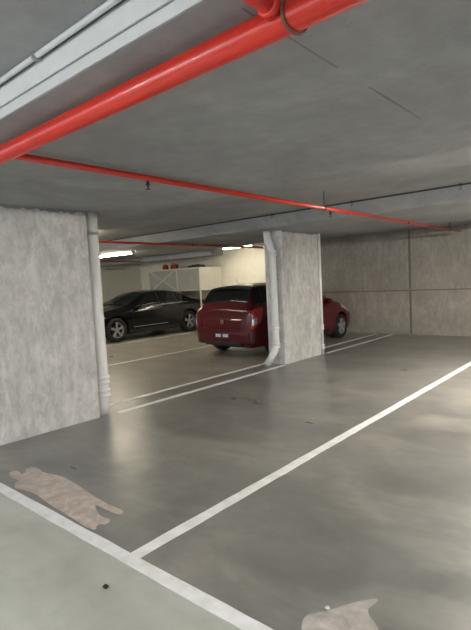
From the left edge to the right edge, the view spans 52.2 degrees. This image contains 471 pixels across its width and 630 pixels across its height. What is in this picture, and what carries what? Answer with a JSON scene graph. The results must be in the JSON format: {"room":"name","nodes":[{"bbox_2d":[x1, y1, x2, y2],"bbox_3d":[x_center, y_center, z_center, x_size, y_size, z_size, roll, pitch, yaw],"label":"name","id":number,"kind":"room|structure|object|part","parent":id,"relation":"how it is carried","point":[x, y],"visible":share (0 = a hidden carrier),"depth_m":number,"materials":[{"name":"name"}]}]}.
{"room":"parking garage","nodes":[
{"label":"parking garage","id":0,"kind":"room"},
{"bbox_2d":[101,264,141,303],"bbox_3d":[-9.951,-0.137,11.885,0.206,2.700,19.000,1,5,41],"label":"wall","id":1,"kind":"structure","parent":0,"point":[116,280],"depth_m":18.18,"materials":[{"name":"beige paint"}]},
{"bbox_2d":[0,327,470,629],"bbox_3d":[-1.587,1.395,4.840,22.100,0.202,19.400,1,5,41],"label":"floor","id":2,"kind":"structure","parent":0,"point":[216,489],"depth_m":3.48,"materials":[{"name":"paint"}]},
{"bbox_2d":[0,204,99,445],"bbox_3d":[-2.349,0.077,5.237,0.406,2.450,1.590,1,5,41],"label":"concrete column","id":3,"kind":"structure","parent":2,"relation":"on","point":[49,382],"depth_m":5.24,"materials":[{"name":"grey concrete"}]},
{"bbox_2d":[86,212,110,415],"bbox_3d":[-1.670,0.008,5.835,0.186,2.463,0.164,1,5,41],"label":"drain pipe","id":4,"kind":"object","parent":3,"relation":"attached to","point":[104,393],"visible":0.84,"depth_m":5.78,"materials":[{"name":"white plastic"}]},
{"bbox_2d":[103,289,203,341],"bbox_3d":[-3.022,-0.074,15.244,2.021,1.425,4.762,1,5,41],"label":"car","id":5,"kind":"object","parent":2,"relation":"on","point":[140,311],"visible":0.69,"depth_m":14.58,"materials":[{"name":"black paint"}]},
{"bbox_3d":[-2.395,0.397,14.638,0.021,0.098,1.900,1,5,41],"label":"sill","id":6,"kind":"part","parent":5,"relation":"part of","materials":[{"name":"black plastic"}]},
{"bbox_3d":[-2.225,-0.340,14.906,0.030,0.068,2.150,1,5,41],"label":"window trim","id":7,"kind":"part","parent":5,"relation":"part of","materials":[{"name":"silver metal"}]},
{"bbox_2d":[148,267,221,304],"bbox_3d":[-1.744,-0.558,16.635,2.572,2.070,1.037,1,5,41],"label":"cage","id":8,"kind":"object","parent":2,"relation":"on","point":[194,278],"visible":0.73,"depth_m":15.94,"materials":[{"name":"white metal"}]},
{"bbox_3d":[-2.502,-1.180,16.591,1.430,0.710,0.015,1,5,41],"label":"door","id":9,"kind":"part","parent":8,"relation":"part of","materials":[{"name":"white metal"}]},
{"bbox_2d":[170,263,177,268],"bbox_3d":[-2.091,-1.669,16.397,0.300,0.210,0.120,1,5,41],"label":"can","id":10,"kind":"object","parent":8,"relation":"on","point":[174,265],"visible":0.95,"depth_m":16.33,"materials":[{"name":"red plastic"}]},
{"bbox_3d":[-1.533,-1.170,15.756,1.050,0.710,0.015,1,5,41],"label":"door","id":11,"kind":"part","parent":8,"relation":"part of","materials":[{"name":"white metal"}]},
{"bbox_2d":[188,264,204,267],"bbox_3d":[-1.294,-1.628,15.912,0.720,0.119,0.440,1,5,41],"label":"tarp","id":12,"kind":"object","parent":8,"relation":"on","point":[196,265],"visible":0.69,"depth_m":15.71,"materials":[{"name":"fabric"}]},
{"bbox_3d":[-0.792,-1.207,15.772,0.014,0.710,0.990,1,5,41],"label":"panel","id":13,"kind":"part","parent":8,"relation":"part of","materials":[{"name":"white metal"}]},
{"bbox_2d":[196,281,349,351],"bbox_3d":[1.112,-0.110,11.553,1.940,1.602,4.344,1,5,41],"label":"hatchback car","id":14,"kind":"object","parent":2,"relation":"on","point":[229,316],"visible":0.68,"depth_m":9.94,"materials":[{"name":"red paint"}]},
{"bbox_3d":[-0.280,0.424,9.945,0.380,0.100,0.010,1,5,41],"label":"number plate","id":15,"kind":"part","parent":14,"relation":"part of","materials":[{"name":"white"}]},
{"bbox_3d":[-0.256,0.180,9.970,1.080,0.220,0.062,1,5,41],"label":"tailgate panel","id":16,"kind":"part","parent":14,"relation":"part of","materials":[{"name":"red paint"}]},
{"bbox_2d":[206,341,243,345],"bbox_3d":[-0.234,0.583,10.001,1.000,0.080,0.114,1,5,41],"label":"diffuser","id":17,"kind":"object","parent":14,"relation":"attached to","point":[230,343],"depth_m":9.87,"materials":[{"name":"black plastic"}]},
{"bbox_3d":[0.483,-0.671,10.817,1.179,0.104,1.737,1,5,41],"label":"roof panel","id":18,"kind":"part","parent":14,"relation":"part of","materials":[{"name":"red"}]},
{"bbox_2d":[250,307,262,331],"bbox_3d":[0.438,0.091,9.544,0.354,0.459,0.101,-6,5,-35],"label":"tail light","id":19,"kind":"object","parent":14,"relation":"attached to","point":[256,313],"depth_m":9.49,"materials":[{"name":"red plastic"}]},
{"bbox_2d":[324,298,332,303],"bbox_3d":[2.228,-0.342,11.520,0.149,0.140,0.209,-6,5,-43],"label":"mirror","id":20,"kind":"object","parent":14,"relation":"attached to","point":[328,300],"depth_m":11.47,"materials":[{"name":"red plastic"}]},
{"bbox_2d":[264,230,320,363],"bbox_3d":[1.128,-0.361,9.266,0.406,2.420,1.250,1,5,41],"label":"concrete column","id":21,"kind":"structure","parent":2,"relation":"on","point":[297,252],"depth_m":8.97,"materials":[{"name":"grey concrete"}]},
{"bbox_2d":[263,231,280,365],"bbox_3d":[0.622,-0.280,8.700,0.315,2.453,0.203,-3,4,4],"label":"drain pipe","id":22,"kind":"object","parent":21,"relation":"attached to","point":[272,254],"visible":1,"depth_m":8.62,"materials":[{"name":"white plastic"}]},
{"bbox_2d":[317,233,324,353],"bbox_3d":[1.710,-0.416,9.639,0.086,2.420,0.086,-4,4,-18],"label":"drain pipe","id":23,"kind":"object","parent":21,"relation":"attached to","point":[318,234],"visible":1,"depth_m":9.62,"materials":[{"name":"white plastic"}]},
{"bbox_2d":[0,0,470,266],"bbox_3d":[-1.723,-1.353,4.648,22.100,0.680,19.400,1,5,41],"label":"ceiling","id":24,"kind":"structure","parent":0,"point":[373,100],"depth_m":2.75,"materials":[{"name":"concrete"}]},
{"bbox_2d":[0,0,121,84],"bbox_3d":[-2.608,-1.171,3.623,21.700,0.031,0.032,1,5,41],"label":"conduit","id":25,"kind":"object","parent":24,"relation":"attached to","point":[35,56],"visible":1,"depth_m":1.99,"materials":[{"name":"metal"}]},
{"bbox_2d":[100,251,134,257],"bbox_3d":[-3.211,-1.538,12.341,1.900,0.075,0.090,1,5,41],"label":"ceiling lamp","id":26,"kind":"object","parent":24,"relation":"attached to","point":[126,252],"visible":0.62,"depth_m":12.09,"materials":[{"name":"white plastic"}]},
{"bbox_2d":[100,260,140,261],"bbox_3d":[-5.734,-1.369,12.172,0.060,0.200,8.317,1,5,41],"label":"pipe","id":27,"kind":"object","parent":24,"relation":"hanging from","point":[139,260],"visible":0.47,"depth_m":14.73,"materials":[{"name":"red metal"}]},
{"bbox_2d":[99,241,262,248],"bbox_3d":[-2.076,-1.441,9.139,0.060,0.315,8.517,1,5,41],"label":"pipe","id":28,"kind":"object","parent":24,"relation":"hanging from","point":[110,242],"visible":0.65,"depth_m":10.05,"materials":[{"name":"red metal"}]},
{"bbox_2d":[0,0,368,164],"bbox_3d":[-4.181,-0.764,1.803,21.700,0.152,5.407,1,5,41],"label":"pipe","id":29,"kind":"object","parent":24,"relation":"hanging from","point":[276,20],"visible":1,"depth_m":1.76,"materials":[{"name":"red metal"}]},
{"bbox_2d":[15,154,460,232],"bbox_3d":[1.751,-1.474,6.760,0.061,0.295,9.917,1,5,40],"label":"pipe","id":30,"kind":"object","parent":24,"relation":"hanging from","point":[26,157],"visible":0.94,"depth_m":4.10,"materials":[{"name":"red metal"}]},
{"bbox_2d":[223,244,253,249],"bbox_3d":[-0.049,-2.029,14.396,1.500,0.075,0.090,1,5,41],"label":"ceiling lamp","id":31,"kind":"object","parent":24,"relation":"attached to","point":[252,244],"visible":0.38,"depth_m":14.44,"materials":[{"name":"white plastic"}]},
{"bbox_2d":[106,182,470,240],"bbox_3d":[0.775,-1.584,7.544,21.700,0.074,0.028,1,5,41],"label":"conduit","id":32,"kind":"object","parent":24,"relation":"attached to","point":[460,184],"visible":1,"depth_m":7.25,"materials":[{"name":"grey metal"}]},
{"bbox_2d":[140,223,470,335],"bbox_3d":[4.584,-0.861,11.974,22.100,2.700,0.220,1,5,41],"label":"wall","id":33,"kind":"structure","parent":0,"point":[417,281],"depth_m":12.35,"materials":[{"name":"concrete"}]}
]}

